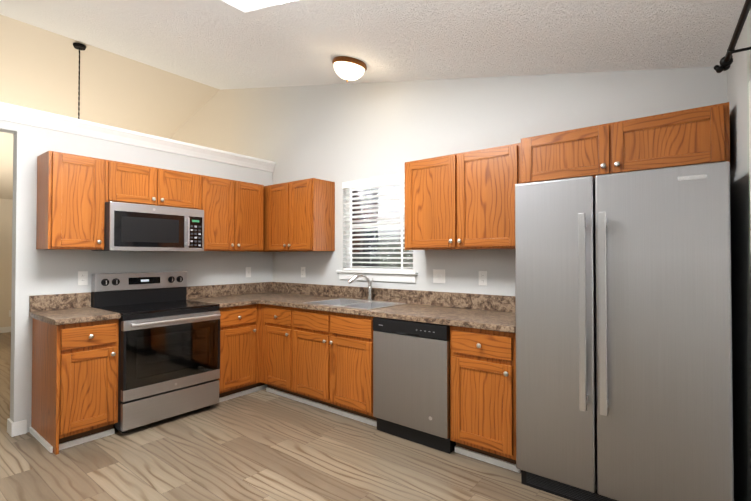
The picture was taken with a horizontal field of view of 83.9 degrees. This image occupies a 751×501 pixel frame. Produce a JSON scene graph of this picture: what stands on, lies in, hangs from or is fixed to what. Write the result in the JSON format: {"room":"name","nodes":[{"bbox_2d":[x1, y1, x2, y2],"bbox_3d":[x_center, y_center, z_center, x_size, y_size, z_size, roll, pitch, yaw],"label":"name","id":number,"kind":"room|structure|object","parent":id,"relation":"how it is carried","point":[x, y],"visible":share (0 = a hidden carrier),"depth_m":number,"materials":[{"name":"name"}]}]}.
{"room":"kitchen","nodes":[
{"label":"kitchen","id":0,"kind":"room"},
{"bbox_2d":[0,198,12,326],"bbox_3d":[-7.543,0.225,6.173,0.120,2.406,6.000,-1,-1,38],"label":"wall","id":1,"kind":"structure","parent":0,"point":[6,206],"depth_m":7.37,"materials":[{"name":"beige paint"}]},
{"bbox_2d":[0,326,10,332],"bbox_3d":[-7.491,1.377,6.115,0.014,0.100,6.000,-1,-1,38],"label":"baseboard","id":2,"kind":"structure","parent":1,"relation":"attached to","point":[2,329],"depth_m":7.34,"materials":[{"name":"white paint"}]},
{"bbox_2d":[0,14,219,198],"bbox_3d":[-5.796,-1.619,4.810,4.584,1.411,6.240,-1,-1,38],"label":"wall","id":3,"kind":"structure","parent":0,"point":[39,68],"depth_m":5.17,"materials":[{"name":"beige paint"}]},
{"bbox_2d":[73,43,85,118],"bbox_3d":[-3.192,-1.277,4.492,0.380,1.870,0.380,-1,-1,38],"label":"pendant light","id":4,"kind":"object","parent":3,"relation":"hanging from","point":[79,46],"visible":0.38,"depth_m":4.49,"materials":[{"name":"black metal"}]},
{"bbox_2d":[0,120,272,431],"bbox_3d":[-3.144,0.163,2.676,0.120,2.430,6.000,-1,-1,38],"label":"wall","id":5,"kind":"structure","parent":0,"point":[35,271],"depth_m":3.40,"materials":[{"name":"grey paint"}]},
{"bbox_2d":[7,418,26,433],"bbox_3d":[-2.071,1.349,4.100,0.034,0.100,2.350,-1,-1,38],"label":"baseboard","id":6,"kind":"structure","parent":5,"relation":"attached to","point":[16,428],"depth_m":3.14,"materials":[{"name":"white paint"}]},
{"bbox_2d":[36,151,104,249],"bbox_3d":[-2.374,-0.368,3.269,0.353,0.720,0.364,-1,-1,38],"label":"upper cabinet","id":7,"kind":"object","parent":5,"relation":"attached to","point":[70,201],"visible":1,"depth_m":3.17,"materials":[{"name":"brown wood"}]},
{"bbox_2d":[78,271,87,284],"bbox_3d":[-2.430,0.230,3.469,0.008,0.115,0.070,-1,-1,38],"label":"electrical outlet","id":8,"kind":"object","parent":5,"relation":"attached to","point":[82,277],"visible":1,"depth_m":3.47,"materials":[{"name":"white plastic"}]},
{"bbox_2d":[0,102,275,171],"bbox_3d":[-3.144,-1.027,2.692,0.236,0.115,5.998,-1,-1,38],"label":"crown molding","id":9,"kind":"structure","parent":5,"relation":"attached to","point":[29,116],"depth_m":3.68,"materials":[{"name":"white paint"}]},
{"bbox_2d":[105,160,198,208],"bbox_3d":[-2.014,-0.552,3.725,0.353,0.340,0.788,-1,-1,38],"label":"upper cabinet","id":10,"kind":"object","parent":5,"relation":"attached to","point":[133,183],"visible":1,"depth_m":3.59,"materials":[{"name":"brown wood"}]},
{"bbox_2d":[92,201,203,251],"bbox_3d":[-1.977,-0.186,3.691,0.443,0.389,0.784,-1,-1,38],"label":"microwave","id":11,"kind":"object","parent":10,"relation":"attached to","point":[130,227],"visible":0.98,"depth_m":3.52,"materials":[{"name":"grey metal"}]},
{"bbox_2d":[199,175,263,251],"bbox_3d":[-1.540,-0.353,4.319,0.353,0.720,0.730,-1,-1,38],"label":"upper cabinet","id":12,"kind":"object","parent":5,"relation":"attached to","point":[233,215],"visible":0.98,"depth_m":4.20,"materials":[{"name":"brown wood"}]},
{"bbox_2d":[246,267,250,276],"bbox_3d":[-1.435,0.245,4.717,0.014,0.115,0.070,-1,-1,38],"label":"light switch","id":13,"kind":"object","parent":5,"relation":"attached to","point":[248,271],"visible":1,"depth_m":4.72,"materials":[{"name":"white plastic"}]},
{"bbox_2d":[0,332,734,500],"bbox_3d":[-3.406,1.411,2.867,10.690,0.060,6.240,-1,-1,38],"label":"floor","id":14,"kind":"structure","parent":0,"point":[262,445],"depth_m":2.70,"materials":[{"name":"brown wood"}]},
{"bbox_2d":[29,318,118,454],"bbox_3d":[-2.265,0.947,3.144,0.656,0.876,0.394,-1,-1,38],"label":"base cabinet","id":15,"kind":"object","parent":14,"relation":"on","point":[74,384],"visible":1,"depth_m":2.97,"materials":[{"name":"brown wood"}]},
{"bbox_2d":[29,292,120,324],"bbox_3d":[-2.271,0.426,3.151,0.646,0.162,0.404,-1,-1,38],"label":"countertop","id":16,"kind":"structure","parent":15,"relation":"on","point":[61,309],"depth_m":3.22,"materials":[{"name":"stone"}]},
{"bbox_2d":[91,271,220,432],"bbox_3d":[-1.858,0.794,3.582,0.739,1.195,0.784,-1,-1,38],"label":"range","id":17,"kind":"object","parent":14,"relation":"on","point":[169,352],"visible":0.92,"depth_m":3.43,"materials":[{"name":"grey metal"}]},
{"bbox_2d":[218,304,256,401],"bbox_3d":[-1.514,0.961,4.088,0.656,0.876,0.430,-1,-1,38],"label":"base cabinet","id":18,"kind":"object","parent":14,"relation":"on","point":[238,347],"visible":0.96,"depth_m":3.91,"materials":[{"name":"brown wood"}]},
{"bbox_2d":[252,304,266,391],"bbox_3d":[-1.196,0.967,4.529,0.606,0.876,0.651,-1,-1,38],"label":"base cabinet","id":19,"kind":"object","parent":14,"relation":"on","point":[258,385],"visible":0.17,"depth_m":4.11,"materials":[{"name":"brown wood"}]},
{"bbox_2d":[261,304,299,400],"bbox_3d":[-0.768,0.962,4.188,0.480,0.876,0.656,-1,-1,38],"label":"base cabinet","id":20,"kind":"object","parent":14,"relation":"on","point":[277,350],"visible":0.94,"depth_m":3.95,"materials":[{"name":"brown wood"}]},
{"bbox_2d":[293,308,376,426],"bbox_3d":[-0.205,0.956,3.740,0.956,0.876,0.656,-1,-1,38],"label":"base cabinet","id":21,"kind":"object","parent":14,"relation":"on","point":[332,362],"visible":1,"depth_m":3.48,"materials":[{"name":"brown wood"}]},
{"bbox_2d":[186,274,515,332],"bbox_3d":[-0.332,0.441,3.574,3.156,0.448,1.086,-1,-1,38],"label":"countertop","id":22,"kind":"structure","parent":21,"relation":"on","point":[485,312],"depth_m":3.71,"materials":[{"name":"stone"}]},
{"bbox_2d":[348,274,373,300],"bbox_3d":[-0.136,0.347,3.908,0.165,0.251,0.219,-1,-1,38],"label":"faucet","id":23,"kind":"object","parent":22,"relation":"on","point":[370,295],"depth_m":3.92,"materials":[{"name":"silver metal"}]},
{"bbox_2d":[373,317,455,453],"bbox_3d":[0.422,0.950,3.239,0.640,0.872,0.625,-1,-1,38],"label":"dishwasher","id":24,"kind":"object","parent":14,"relation":"on","point":[411,380],"visible":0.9,"depth_m":2.97,"materials":[{"name":"grey metal"}]},
{"bbox_2d":[450,326,520,472],"bbox_3d":[0.854,0.944,2.899,0.452,0.876,0.656,-1,-1,38],"label":"base cabinet","id":25,"kind":"object","parent":14,"relation":"on","point":[482,394],"visible":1,"depth_m":2.66,"materials":[{"name":"brown wood"}]},
{"bbox_2d":[515,161,733,500],"bbox_3d":[1.389,0.489,2.391,0.974,1.770,0.728,-1,-1,38],"label":"refrigerator","id":26,"kind":"object","parent":14,"relation":"on","point":[623,319],"visible":1,"depth_m":2.10,"materials":[{"name":"grey metal"}]},
{"bbox_2d":[0,0,750,89],"bbox_3d":[-1.611,-1.638,1.484,6.106,1.468,6.240,-1,-1,38],"label":"ceiling","id":27,"kind":"structure","parent":0,"point":[226,44],"depth_m":2.88,"materials":[{"name":"white paint"}]},
{"bbox_2d":[332,56,366,81],"bbox_3d":[-0.221,-1.535,3.559,0.293,0.194,0.300,-1,-1,38],"label":"flush-mount ceiling light","id":28,"kind":"object","parent":27,"relation":"attached to","point":[348,68],"visible":1,"depth_m":3.47,"materials":[{"name":"white glass"}]},
{"bbox_2d":[169,67,726,295],"bbox_3d":[-1.502,-0.401,5.289,10.690,3.633,0.120,-1,-1,38],"label":"wall","id":29,"kind":"structure","parent":0,"point":[338,134],"depth_m":3.74,"materials":[{"name":"paint"}]},
{"bbox_2d":[254,178,334,251],"bbox_3d":[-0.936,-0.350,4.534,1.026,0.720,0.353,-1,-1,38],"label":"upper cabinet","id":30,"kind":"object","parent":29,"relation":"attached to","point":[299,215],"visible":1,"depth_m":4.28,"materials":[{"name":"brown wood"}]},
{"bbox_2d":[301,267,304,276],"bbox_3d":[-0.806,0.241,4.644,0.070,0.115,0.008,-1,-1,38],"label":"electrical outlet","id":31,"kind":"object","parent":29,"relation":"attached to","point":[302,271],"visible":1,"depth_m":4.64,"materials":[{"name":"white plastic"}]},
{"bbox_2d":[336,181,417,282],"bbox_3d":[0.018,-0.205,4.040,0.970,0.995,0.140,-1,-1,38],"label":"window","id":32,"kind":"structure","parent":29,"relation":"in","point":[355,237],"depth_m":4.09,"materials":[{"name":"white plastic"}]},
{"bbox_2d":[342,173,412,271],"bbox_3d":[0.011,-0.252,4.032,0.852,0.896,0.062,-1,-1,38],"label":"window blinds","id":33,"kind":"object","parent":32,"relation":"attached to","point":[378,182],"visible":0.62,"depth_m":4.03,"materials":[{"name":"white plastic"}]},
{"bbox_2d":[433,269,444,282],"bbox_3d":[0.542,0.221,3.569,0.115,0.115,0.014,-1,-1,38],"label":"light switch","id":34,"kind":"object","parent":29,"relation":"attached to","point":[438,276],"visible":1,"depth_m":3.57,"materials":[{"name":"white plastic"}]},
{"bbox_2d":[405,143,520,249],"bbox_3d":[0.694,-0.369,3.238,0.958,0.720,0.353,-1,-1,38],"label":"upper cabinet","id":35,"kind":"object","parent":29,"relation":"attached to","point":[462,201],"visible":0.96,"depth_m":3.09,"materials":[{"name":"brown wood"}]},
{"bbox_2d":[479,271,486,285],"bbox_3d":[0.854,0.222,3.325,0.070,0.115,0.008,-1,-1,38],"label":"electrical outlet","id":36,"kind":"object","parent":29,"relation":"attached to","point":[482,278],"visible":1,"depth_m":3.32,"materials":[{"name":"white plastic"}]},
{"bbox_2d":[521,102,729,182],"bbox_3d":[1.491,-0.603,2.601,1.082,0.320,0.363,-1,-1,38],"label":"upper cabinet","id":37,"kind":"object","parent":29,"relation":"attached to","point":[698,135],"visible":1,"depth_m":2.42,"materials":[{"name":"brown wood"}]},
{"bbox_2d":[727,9,750,500],"bbox_3d":[0.288,0.025,-0.346,0.120,2.620,6.500,-1,-1,33],"label":"wall","id":38,"kind":"structure","parent":0,"point":[738,74],"depth_m":2.08,"materials":[{"name":"grey paint"}]},
{"bbox_2d":[714,0,750,72],"bbox_3d":[0.817,-0.853,0.666,0.122,0.095,2.951,-1,-1,33],"label":"curtain rod","id":39,"kind":"object","parent":38,"relation":"attached to","point":[726,61],"visible":1,"depth_m":1.72,"materials":[{"name":"black metal"}]},
{"bbox_2d":[748,79,750,247],"bbox_3d":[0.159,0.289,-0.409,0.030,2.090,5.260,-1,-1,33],"label":"door frame","id":40,"kind":"structure","parent":38,"relation":"attached to","point":[749,87],"depth_m":1.72,"materials":[{"name":"white paint"}]},
{"label":"outside","id":41,"kind":"structure","parent":0,"visible":0},
{"bbox_2d":[378,183,412,266],"bbox_3d":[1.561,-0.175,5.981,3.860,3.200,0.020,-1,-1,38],"label":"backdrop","id":42,"kind":"structure","parent":41,"point":[387,240],"depth_m":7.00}
]}

